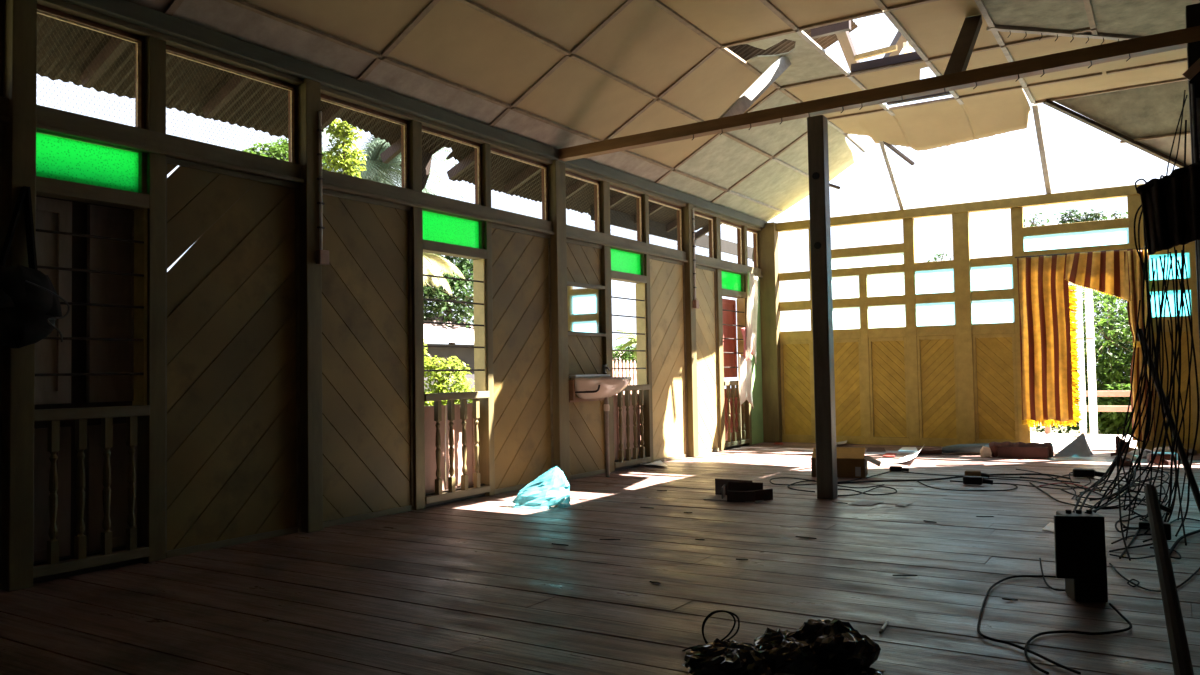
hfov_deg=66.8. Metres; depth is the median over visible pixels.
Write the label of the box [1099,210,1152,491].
cable
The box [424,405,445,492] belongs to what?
window shutter
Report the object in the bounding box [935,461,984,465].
cardboard piece
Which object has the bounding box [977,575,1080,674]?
cable
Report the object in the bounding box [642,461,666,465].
paper sheet
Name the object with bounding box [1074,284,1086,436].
porch post
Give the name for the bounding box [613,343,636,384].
leafy tree
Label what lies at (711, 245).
window
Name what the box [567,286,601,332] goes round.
wall mirror
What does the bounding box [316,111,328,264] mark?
conduit
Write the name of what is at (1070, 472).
cable
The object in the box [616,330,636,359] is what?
palm tree
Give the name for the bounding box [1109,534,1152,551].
cable
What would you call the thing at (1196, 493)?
cable
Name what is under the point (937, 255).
tree
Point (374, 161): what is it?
palm tree
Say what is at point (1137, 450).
debris piece
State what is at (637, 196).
window
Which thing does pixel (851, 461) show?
cardboard box
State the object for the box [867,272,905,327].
window
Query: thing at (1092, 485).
cable
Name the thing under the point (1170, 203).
cloth
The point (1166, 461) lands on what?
debris piece
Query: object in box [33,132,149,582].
window
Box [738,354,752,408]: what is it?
cloth
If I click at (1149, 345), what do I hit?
cable
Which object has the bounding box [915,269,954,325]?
window
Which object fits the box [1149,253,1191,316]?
window
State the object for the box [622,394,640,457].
balustrade
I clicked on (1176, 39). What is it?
tie beam
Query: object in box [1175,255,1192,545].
cable
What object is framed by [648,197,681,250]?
window
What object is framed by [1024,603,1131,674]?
cable
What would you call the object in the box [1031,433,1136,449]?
deck
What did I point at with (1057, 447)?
sheet
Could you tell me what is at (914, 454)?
paper sheet
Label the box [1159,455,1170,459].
print
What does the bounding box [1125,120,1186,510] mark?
cable
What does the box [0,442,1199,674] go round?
floor
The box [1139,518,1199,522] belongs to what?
cable
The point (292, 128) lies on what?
window
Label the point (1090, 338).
porch post
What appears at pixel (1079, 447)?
sheet
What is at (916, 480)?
cable
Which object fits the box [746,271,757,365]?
cloth
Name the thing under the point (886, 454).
cardboard piece
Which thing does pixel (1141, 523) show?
plug
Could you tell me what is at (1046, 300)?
striped curtain
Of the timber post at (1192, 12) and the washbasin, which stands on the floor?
the timber post at (1192, 12)
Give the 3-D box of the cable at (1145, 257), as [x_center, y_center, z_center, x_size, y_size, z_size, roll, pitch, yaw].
[3.533,0.279,6.184,0.448,1.885,0.036,-1,-2,2]
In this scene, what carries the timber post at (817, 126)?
on the floor
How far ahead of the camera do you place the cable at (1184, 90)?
6.06 m
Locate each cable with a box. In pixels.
[770,477,861,485]
[787,480,883,491]
[837,473,1070,483]
[838,486,896,495]
[866,471,1079,482]
[916,480,1017,490]
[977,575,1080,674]
[983,477,1110,498]
[1010,472,1099,490]
[1016,469,1075,498]
[1020,474,1140,494]
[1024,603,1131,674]
[1029,482,1133,508]
[1039,482,1094,490]
[1039,558,1064,590]
[1059,488,1145,502]
[1073,451,1122,511]
[1075,486,1126,507]
[1079,456,1116,509]
[1084,204,1147,489]
[1085,477,1140,512]
[1089,219,1150,500]
[1092,469,1136,511]
[1095,242,1146,512]
[1096,480,1136,490]
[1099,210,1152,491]
[1099,256,1172,506]
[1105,255,1165,496]
[1107,300,1140,500]
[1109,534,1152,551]
[1109,547,1181,558]
[1109,563,1199,591]
[1115,516,1149,533]
[1116,483,1157,501]
[1117,320,1150,560]
[1117,345,1150,539]
[1119,468,1173,481]
[1119,469,1149,558]
[1119,513,1165,529]
[1123,330,1160,509]
[1123,491,1167,502]
[1123,525,1151,542]
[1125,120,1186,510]
[1127,579,1139,586]
[1128,258,1158,484]
[1128,466,1174,487]
[1128,503,1147,516]
[1130,478,1168,500]
[1131,270,1155,513]
[1137,258,1163,504]
[1137,329,1199,511]
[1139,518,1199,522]
[1140,320,1184,519]
[1148,300,1176,521]
[1152,256,1172,484]
[1159,95,1187,503]
[1159,252,1176,503]
[1164,250,1180,521]
[1168,250,1181,514]
[1169,529,1199,555]
[1172,90,1190,519]
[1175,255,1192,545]
[1175,260,1198,536]
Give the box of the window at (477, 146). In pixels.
[422,125,481,204]
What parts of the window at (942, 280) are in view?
pane, pane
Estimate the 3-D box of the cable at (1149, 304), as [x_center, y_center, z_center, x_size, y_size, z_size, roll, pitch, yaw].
[3.537,0.470,5.722,0.128,1.472,0.858,-2,-3,32]
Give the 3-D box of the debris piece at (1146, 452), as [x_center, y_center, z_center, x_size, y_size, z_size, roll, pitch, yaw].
[6.043,1.282,10.017,0.119,0.090,0.143,-1,-2,9]
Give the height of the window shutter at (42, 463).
0.720 m
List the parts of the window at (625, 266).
transom pane, frame, wooden balustrade, rail, rail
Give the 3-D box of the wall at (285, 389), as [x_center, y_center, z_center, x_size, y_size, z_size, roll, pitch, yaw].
[-1.601,-0.115,6.934,0.430,3.515,15.213,-2,-3,32]
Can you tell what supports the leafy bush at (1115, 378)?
on the ground
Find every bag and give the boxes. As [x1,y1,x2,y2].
[0,186,69,347]
[497,466,570,508]
[682,618,880,674]
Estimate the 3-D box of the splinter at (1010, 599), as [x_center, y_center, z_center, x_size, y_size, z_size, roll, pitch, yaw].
[1.831,1.169,4.066,0.062,0.006,0.019,-1,-2,8]
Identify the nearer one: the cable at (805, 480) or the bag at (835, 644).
the bag at (835, 644)
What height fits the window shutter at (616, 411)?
0.760 m
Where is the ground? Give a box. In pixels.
[741,404,1079,437]
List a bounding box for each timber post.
[807,115,837,499]
[1182,3,1199,346]
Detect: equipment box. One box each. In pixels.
[1054,510,1106,579]
[1065,559,1107,601]
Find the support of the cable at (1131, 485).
attached to the equipment box at (1080, 547)
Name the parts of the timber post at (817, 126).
bolt plate, bolt plate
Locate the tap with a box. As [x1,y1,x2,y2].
[602,365,609,372]
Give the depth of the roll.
10.28 m
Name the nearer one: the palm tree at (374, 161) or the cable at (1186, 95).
the cable at (1186, 95)
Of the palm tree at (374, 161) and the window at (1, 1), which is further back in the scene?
the palm tree at (374, 161)
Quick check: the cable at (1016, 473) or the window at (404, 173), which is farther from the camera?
the cable at (1016, 473)
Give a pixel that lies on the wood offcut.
(1116, 438)
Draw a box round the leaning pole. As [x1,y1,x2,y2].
[1144,484,1193,674]
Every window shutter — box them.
[33,427,70,561]
[34,197,71,404]
[86,205,133,402]
[86,423,137,551]
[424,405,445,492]
[445,403,478,489]
[613,395,619,459]
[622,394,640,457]
[722,298,736,377]
[724,389,727,440]
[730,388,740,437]
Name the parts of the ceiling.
panel, panel, panel, panel, panel, panel, panel, panel, panel, panel, panel, panel, panel, panel, panel, panel, panel, panel, panel, panel, panel, panel, panel, panel, panel, panel, panel, panel, panel, panel, panel, panel, panel, panel, panel, panel, panel, panel, panel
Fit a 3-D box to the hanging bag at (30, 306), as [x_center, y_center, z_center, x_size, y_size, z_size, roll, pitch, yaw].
[-2.924,-0.363,4.543,0.236,0.833,0.428,-2,-3,32]
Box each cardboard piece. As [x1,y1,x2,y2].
[866,448,885,451]
[884,453,896,455]
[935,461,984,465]
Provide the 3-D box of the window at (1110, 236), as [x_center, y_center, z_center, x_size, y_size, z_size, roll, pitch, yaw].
[5.858,-1.202,11.229,1.150,0.190,0.006,-2,-3,32]
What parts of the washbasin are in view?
bowl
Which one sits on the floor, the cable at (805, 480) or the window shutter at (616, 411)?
the cable at (805, 480)
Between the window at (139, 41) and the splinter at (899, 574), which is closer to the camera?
the splinter at (899, 574)
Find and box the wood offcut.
[1115,436,1128,452]
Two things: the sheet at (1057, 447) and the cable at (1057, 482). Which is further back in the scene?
the sheet at (1057, 447)
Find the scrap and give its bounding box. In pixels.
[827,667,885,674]
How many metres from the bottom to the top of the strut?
0.886 m
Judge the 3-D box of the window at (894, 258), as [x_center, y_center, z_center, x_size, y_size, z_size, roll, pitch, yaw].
[3.593,-1.051,12.654,1.250,0.155,0.006,-2,-3,32]
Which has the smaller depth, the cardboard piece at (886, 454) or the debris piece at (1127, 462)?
the debris piece at (1127, 462)
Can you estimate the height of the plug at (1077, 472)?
0.081 m
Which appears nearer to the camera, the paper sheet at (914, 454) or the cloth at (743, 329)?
the paper sheet at (914, 454)
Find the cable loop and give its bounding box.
[682,610,739,650]
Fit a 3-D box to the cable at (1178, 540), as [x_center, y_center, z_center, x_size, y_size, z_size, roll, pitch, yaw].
[3.340,1.180,5.239,0.061,0.017,1.005,-3,-3,41]
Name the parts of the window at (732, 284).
transom pane, rail, frame, wooden balustrade, rail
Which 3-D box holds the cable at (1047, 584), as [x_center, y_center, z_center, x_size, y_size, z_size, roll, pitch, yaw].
[2.233,1.179,4.556,0.125,0.008,0.738,-1,-2,12]
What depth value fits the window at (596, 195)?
9.48 m
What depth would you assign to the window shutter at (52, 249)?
4.99 m
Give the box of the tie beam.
[558,26,1199,160]
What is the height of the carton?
0.145 m
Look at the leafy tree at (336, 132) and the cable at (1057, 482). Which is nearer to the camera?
the cable at (1057, 482)
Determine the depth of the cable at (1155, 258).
6.21 m
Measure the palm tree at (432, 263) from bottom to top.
4.617 m
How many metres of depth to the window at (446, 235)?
7.64 m
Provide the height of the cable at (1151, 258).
1.765 m
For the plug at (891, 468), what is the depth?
9.11 m
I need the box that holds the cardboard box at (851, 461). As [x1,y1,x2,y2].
[811,447,880,477]
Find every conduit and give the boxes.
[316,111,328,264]
[692,209,698,308]
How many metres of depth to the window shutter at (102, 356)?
5.25 m
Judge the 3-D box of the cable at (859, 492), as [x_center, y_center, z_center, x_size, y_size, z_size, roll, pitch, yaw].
[2.218,1.297,7.677,0.655,0.011,0.463,-1,-2,-10]
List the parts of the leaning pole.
knob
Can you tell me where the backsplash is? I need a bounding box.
[569,374,609,377]
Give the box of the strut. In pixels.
[944,14,982,74]
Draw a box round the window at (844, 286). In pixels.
[832,275,859,329]
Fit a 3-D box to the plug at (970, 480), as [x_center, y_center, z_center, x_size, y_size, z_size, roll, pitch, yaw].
[3.330,1.260,8.021,0.247,0.072,0.072,-2,-3,29]
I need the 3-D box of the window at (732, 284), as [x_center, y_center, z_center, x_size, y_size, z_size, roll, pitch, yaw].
[1.796,0.312,12.411,0.155,2.405,0.800,-2,-3,32]
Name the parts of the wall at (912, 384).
diagonal board panel, post, diagonal board panel, rail, diagonal board panel, rail, rail, rail, post, diagonal board panel, rail, post, diagonal board panel, post, rail, rail, post, rail, rail, rail, diagonal board panel, post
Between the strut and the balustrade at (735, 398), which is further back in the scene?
the balustrade at (735, 398)
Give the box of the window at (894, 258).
[831,253,903,268]
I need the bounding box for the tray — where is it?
[703,495,763,502]
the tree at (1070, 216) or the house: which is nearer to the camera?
the house
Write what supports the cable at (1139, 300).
on the floor
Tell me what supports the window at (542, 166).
in the wall at (285, 389)
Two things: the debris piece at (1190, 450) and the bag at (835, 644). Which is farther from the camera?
the debris piece at (1190, 450)
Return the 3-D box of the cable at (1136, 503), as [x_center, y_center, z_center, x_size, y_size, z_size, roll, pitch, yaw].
[3.813,1.207,6.374,0.198,0.039,0.448,-2,-3,32]
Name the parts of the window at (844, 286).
pane, pane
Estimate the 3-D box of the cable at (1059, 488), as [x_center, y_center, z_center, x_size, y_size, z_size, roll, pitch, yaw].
[3.931,1.247,7.148,0.342,0.011,0.914,0,-3,-30]
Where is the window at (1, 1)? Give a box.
[0,0,2,96]
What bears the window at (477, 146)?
in the wall at (285, 389)
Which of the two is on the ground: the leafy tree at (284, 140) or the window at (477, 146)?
the leafy tree at (284, 140)
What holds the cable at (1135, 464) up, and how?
on the floor
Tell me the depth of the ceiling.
8.22 m
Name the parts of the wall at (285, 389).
post, diagonal board panel, post, diagonal board panel, sill rail, sill moulding, plate, diagonal board panel, post, diagonal board panel, diagonal board panel, diagonal board panel, post, diagonal board panel, green panel, post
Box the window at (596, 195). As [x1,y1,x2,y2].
[565,171,599,231]
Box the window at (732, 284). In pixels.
[722,271,749,448]
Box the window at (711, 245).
[694,211,713,257]
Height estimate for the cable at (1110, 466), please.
0.142 m
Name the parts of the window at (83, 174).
transom pane, rail, wooden balustrade, rail, frame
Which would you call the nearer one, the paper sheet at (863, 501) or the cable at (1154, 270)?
the cable at (1154, 270)
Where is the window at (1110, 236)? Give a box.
[1024,228,1128,250]
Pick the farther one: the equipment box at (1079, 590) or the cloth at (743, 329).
the cloth at (743, 329)
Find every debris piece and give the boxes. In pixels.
[1119,457,1132,465]
[1123,453,1137,459]
[1129,448,1151,455]
[1142,450,1151,457]
[1150,454,1160,464]
[1153,447,1170,451]
[1161,459,1177,464]
[1186,449,1196,454]
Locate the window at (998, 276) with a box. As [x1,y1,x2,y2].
[971,264,1013,323]
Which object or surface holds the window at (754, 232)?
in the wall at (285, 389)
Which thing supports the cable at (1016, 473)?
on the floor
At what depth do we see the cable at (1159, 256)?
6.39 m
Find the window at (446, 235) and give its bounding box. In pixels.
[423,211,489,506]
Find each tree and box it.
[235,138,326,169]
[322,119,366,177]
[322,128,462,198]
[423,252,473,343]
[423,253,464,295]
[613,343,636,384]
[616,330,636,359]
[916,252,951,261]
[1023,210,1085,226]
[1059,208,1107,223]
[1073,211,1127,317]
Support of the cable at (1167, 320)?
on the floor
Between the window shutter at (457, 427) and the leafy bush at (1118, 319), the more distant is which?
the leafy bush at (1118, 319)
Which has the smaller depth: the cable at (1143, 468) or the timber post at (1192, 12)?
the timber post at (1192, 12)
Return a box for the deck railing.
[1045,391,1130,433]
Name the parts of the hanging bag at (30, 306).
cord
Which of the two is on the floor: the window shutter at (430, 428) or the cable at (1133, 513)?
the cable at (1133, 513)
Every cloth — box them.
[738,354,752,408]
[740,327,752,359]
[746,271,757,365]
[1135,161,1199,254]
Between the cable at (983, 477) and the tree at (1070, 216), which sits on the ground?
the tree at (1070, 216)
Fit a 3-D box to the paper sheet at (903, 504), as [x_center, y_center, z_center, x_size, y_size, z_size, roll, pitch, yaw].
[2.314,1.273,6.944,0.082,0.007,0.193,-3,-3,35]
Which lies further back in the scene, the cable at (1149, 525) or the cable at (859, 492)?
the cable at (859, 492)
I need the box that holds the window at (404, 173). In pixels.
[321,94,408,188]
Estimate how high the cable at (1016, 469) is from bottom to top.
0.009 m
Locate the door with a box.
[1091,449,1115,451]
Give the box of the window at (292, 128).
[166,45,296,162]
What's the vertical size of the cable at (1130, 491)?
0.038 m
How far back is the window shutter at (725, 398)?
12.35 m
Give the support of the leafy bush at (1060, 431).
on the ground
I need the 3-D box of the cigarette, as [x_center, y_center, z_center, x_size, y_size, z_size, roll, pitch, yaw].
[1.142,1.166,3.664,0.012,0.012,0.163,-2,-2,26]
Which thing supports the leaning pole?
on the floor
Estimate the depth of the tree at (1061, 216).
27.10 m
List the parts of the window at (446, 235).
transom pane, frame, wooden balustrade, rail, rail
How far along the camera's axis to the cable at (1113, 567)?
4.35 m
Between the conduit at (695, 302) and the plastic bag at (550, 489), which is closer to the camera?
the plastic bag at (550, 489)
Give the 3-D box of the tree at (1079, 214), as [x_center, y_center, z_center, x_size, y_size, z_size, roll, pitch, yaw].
[14.643,-0.608,26.278,1.788,6.230,1.064,-2,-3,32]
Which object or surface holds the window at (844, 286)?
in the wall at (912, 384)
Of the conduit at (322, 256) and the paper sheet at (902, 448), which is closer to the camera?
the conduit at (322, 256)
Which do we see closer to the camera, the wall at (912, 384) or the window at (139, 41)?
the window at (139, 41)
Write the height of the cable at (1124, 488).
0.144 m
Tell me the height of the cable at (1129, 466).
0.040 m
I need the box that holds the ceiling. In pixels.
[128,0,1199,221]
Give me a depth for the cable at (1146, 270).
6.37 m
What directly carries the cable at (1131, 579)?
on the floor
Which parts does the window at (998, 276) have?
pane, pane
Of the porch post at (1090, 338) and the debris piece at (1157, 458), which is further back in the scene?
the porch post at (1090, 338)
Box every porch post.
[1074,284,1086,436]
[1085,287,1097,436]
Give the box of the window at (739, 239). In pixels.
[720,219,741,263]
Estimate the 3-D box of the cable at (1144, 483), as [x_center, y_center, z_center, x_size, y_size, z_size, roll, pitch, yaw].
[4.257,1.231,7.213,0.282,0.041,1.166,-2,-3,32]
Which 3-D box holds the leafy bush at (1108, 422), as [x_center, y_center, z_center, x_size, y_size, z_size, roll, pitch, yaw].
[8.654,1.467,15.032,1.080,1.465,1.258,-1,-2,11]
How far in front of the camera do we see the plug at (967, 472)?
8.50 m
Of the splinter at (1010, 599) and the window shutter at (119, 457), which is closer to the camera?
the splinter at (1010, 599)
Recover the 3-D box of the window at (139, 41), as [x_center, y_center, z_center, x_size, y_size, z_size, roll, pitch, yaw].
[-2.879,-1.502,5.115,0.062,0.558,0.650,-2,-3,32]
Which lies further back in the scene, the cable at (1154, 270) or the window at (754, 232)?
the window at (754, 232)
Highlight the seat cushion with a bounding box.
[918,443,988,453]
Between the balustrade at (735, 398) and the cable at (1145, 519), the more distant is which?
the balustrade at (735, 398)
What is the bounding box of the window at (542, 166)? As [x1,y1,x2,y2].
[491,147,547,219]
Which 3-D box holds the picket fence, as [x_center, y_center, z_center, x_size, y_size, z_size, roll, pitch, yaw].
[0.849,1.558,21.982,0.055,2.040,6.598,-2,-3,32]
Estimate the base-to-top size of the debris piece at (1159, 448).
0.101 m
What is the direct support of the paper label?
on the floor
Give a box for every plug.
[889,466,908,471]
[963,476,992,484]
[964,470,989,477]
[1073,468,1104,477]
[1138,521,1150,529]
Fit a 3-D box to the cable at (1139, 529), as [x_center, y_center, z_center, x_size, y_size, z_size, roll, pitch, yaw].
[4.110,1.234,6.882,0.114,0.011,4.826,-2,-3,32]
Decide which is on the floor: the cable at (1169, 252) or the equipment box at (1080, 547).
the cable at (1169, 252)
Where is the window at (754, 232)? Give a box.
[747,228,757,267]
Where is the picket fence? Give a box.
[613,360,640,424]
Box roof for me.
[37,14,911,261]
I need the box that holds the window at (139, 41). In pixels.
[36,4,144,128]
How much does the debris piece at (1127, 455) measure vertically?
0.065 m
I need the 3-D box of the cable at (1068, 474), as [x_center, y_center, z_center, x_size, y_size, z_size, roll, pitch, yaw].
[4.351,1.269,7.913,0.550,0.011,1.336,0,-2,-16]
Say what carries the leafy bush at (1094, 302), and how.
on the ground
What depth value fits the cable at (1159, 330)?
6.20 m
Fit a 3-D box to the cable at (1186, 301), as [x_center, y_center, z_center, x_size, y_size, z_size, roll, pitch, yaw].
[3.705,0.337,5.756,0.107,1.733,0.719,-3,-3,38]
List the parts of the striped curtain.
drop panel, rod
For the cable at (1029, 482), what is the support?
on the floor
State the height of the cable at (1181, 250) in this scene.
1.795 m
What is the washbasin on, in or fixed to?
attached to the wall at (285, 389)
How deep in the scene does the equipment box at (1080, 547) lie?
4.01 m
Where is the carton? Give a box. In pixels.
[703,478,772,502]
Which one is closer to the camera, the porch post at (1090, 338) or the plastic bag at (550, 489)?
the plastic bag at (550, 489)
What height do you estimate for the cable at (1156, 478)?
0.037 m
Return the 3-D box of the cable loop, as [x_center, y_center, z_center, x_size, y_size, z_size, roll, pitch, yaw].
[0.391,1.132,3.406,0.292,0.256,0.057,-2,-3,32]
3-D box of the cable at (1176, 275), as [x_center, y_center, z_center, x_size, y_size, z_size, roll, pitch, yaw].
[3.733,0.306,5.947,0.524,1.807,0.037,1,-3,-43]
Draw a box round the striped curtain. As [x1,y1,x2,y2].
[1015,248,1155,440]
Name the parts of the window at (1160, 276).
pane, pane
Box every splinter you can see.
[893,574,916,575]
[1002,598,1017,600]
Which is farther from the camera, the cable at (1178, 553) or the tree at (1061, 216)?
the tree at (1061, 216)
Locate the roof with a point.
(824, 36)
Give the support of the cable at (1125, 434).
on the floor
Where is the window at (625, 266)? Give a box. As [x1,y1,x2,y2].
[611,249,650,470]
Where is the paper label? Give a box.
[1042,522,1053,531]
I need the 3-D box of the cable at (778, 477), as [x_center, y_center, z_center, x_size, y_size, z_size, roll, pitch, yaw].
[2.009,1.329,8.410,0.870,0.011,0.556,-1,-2,9]
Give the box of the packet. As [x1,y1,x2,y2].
[1147,452,1177,461]
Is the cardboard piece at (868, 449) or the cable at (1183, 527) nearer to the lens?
the cable at (1183, 527)
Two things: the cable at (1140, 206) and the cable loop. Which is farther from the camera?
the cable at (1140, 206)
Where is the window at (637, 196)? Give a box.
[610,185,641,241]
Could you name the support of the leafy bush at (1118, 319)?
on the ground
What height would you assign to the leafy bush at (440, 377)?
2.347 m
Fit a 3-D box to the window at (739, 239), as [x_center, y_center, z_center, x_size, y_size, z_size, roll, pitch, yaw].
[1.763,-1.300,12.476,0.062,0.558,0.800,-2,-3,32]
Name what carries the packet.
on the floor
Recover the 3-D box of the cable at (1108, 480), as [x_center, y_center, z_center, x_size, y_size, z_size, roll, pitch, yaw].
[4.335,1.242,7.645,0.298,0.033,0.678,-2,-3,32]
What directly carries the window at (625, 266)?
in the wall at (285, 389)
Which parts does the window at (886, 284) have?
pane, pane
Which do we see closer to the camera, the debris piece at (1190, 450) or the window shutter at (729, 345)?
the debris piece at (1190, 450)
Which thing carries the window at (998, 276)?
in the wall at (912, 384)
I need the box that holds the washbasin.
[569,365,631,476]
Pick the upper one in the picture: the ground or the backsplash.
the backsplash
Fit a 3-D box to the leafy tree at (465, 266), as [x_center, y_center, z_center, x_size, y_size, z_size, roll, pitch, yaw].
[-3.506,0.022,21.044,2.358,5.197,3.810,-1,-2,11]
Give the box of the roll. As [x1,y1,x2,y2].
[980,441,1053,458]
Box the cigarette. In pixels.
[879,621,887,633]
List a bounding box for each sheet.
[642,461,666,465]
[848,499,883,505]
[893,444,924,462]
[895,502,911,506]
[899,447,917,450]
[1053,433,1092,456]
[1053,444,1067,451]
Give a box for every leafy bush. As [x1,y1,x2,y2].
[424,339,474,405]
[1031,282,1131,433]
[1065,289,1132,434]
[1072,284,1132,401]
[1085,306,1132,428]
[1086,382,1131,434]
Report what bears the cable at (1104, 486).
on the floor
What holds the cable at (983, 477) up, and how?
on the floor
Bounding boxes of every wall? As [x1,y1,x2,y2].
[0,0,781,591]
[776,184,1199,452]
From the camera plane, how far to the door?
11.01 m
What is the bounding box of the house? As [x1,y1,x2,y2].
[424,313,474,454]

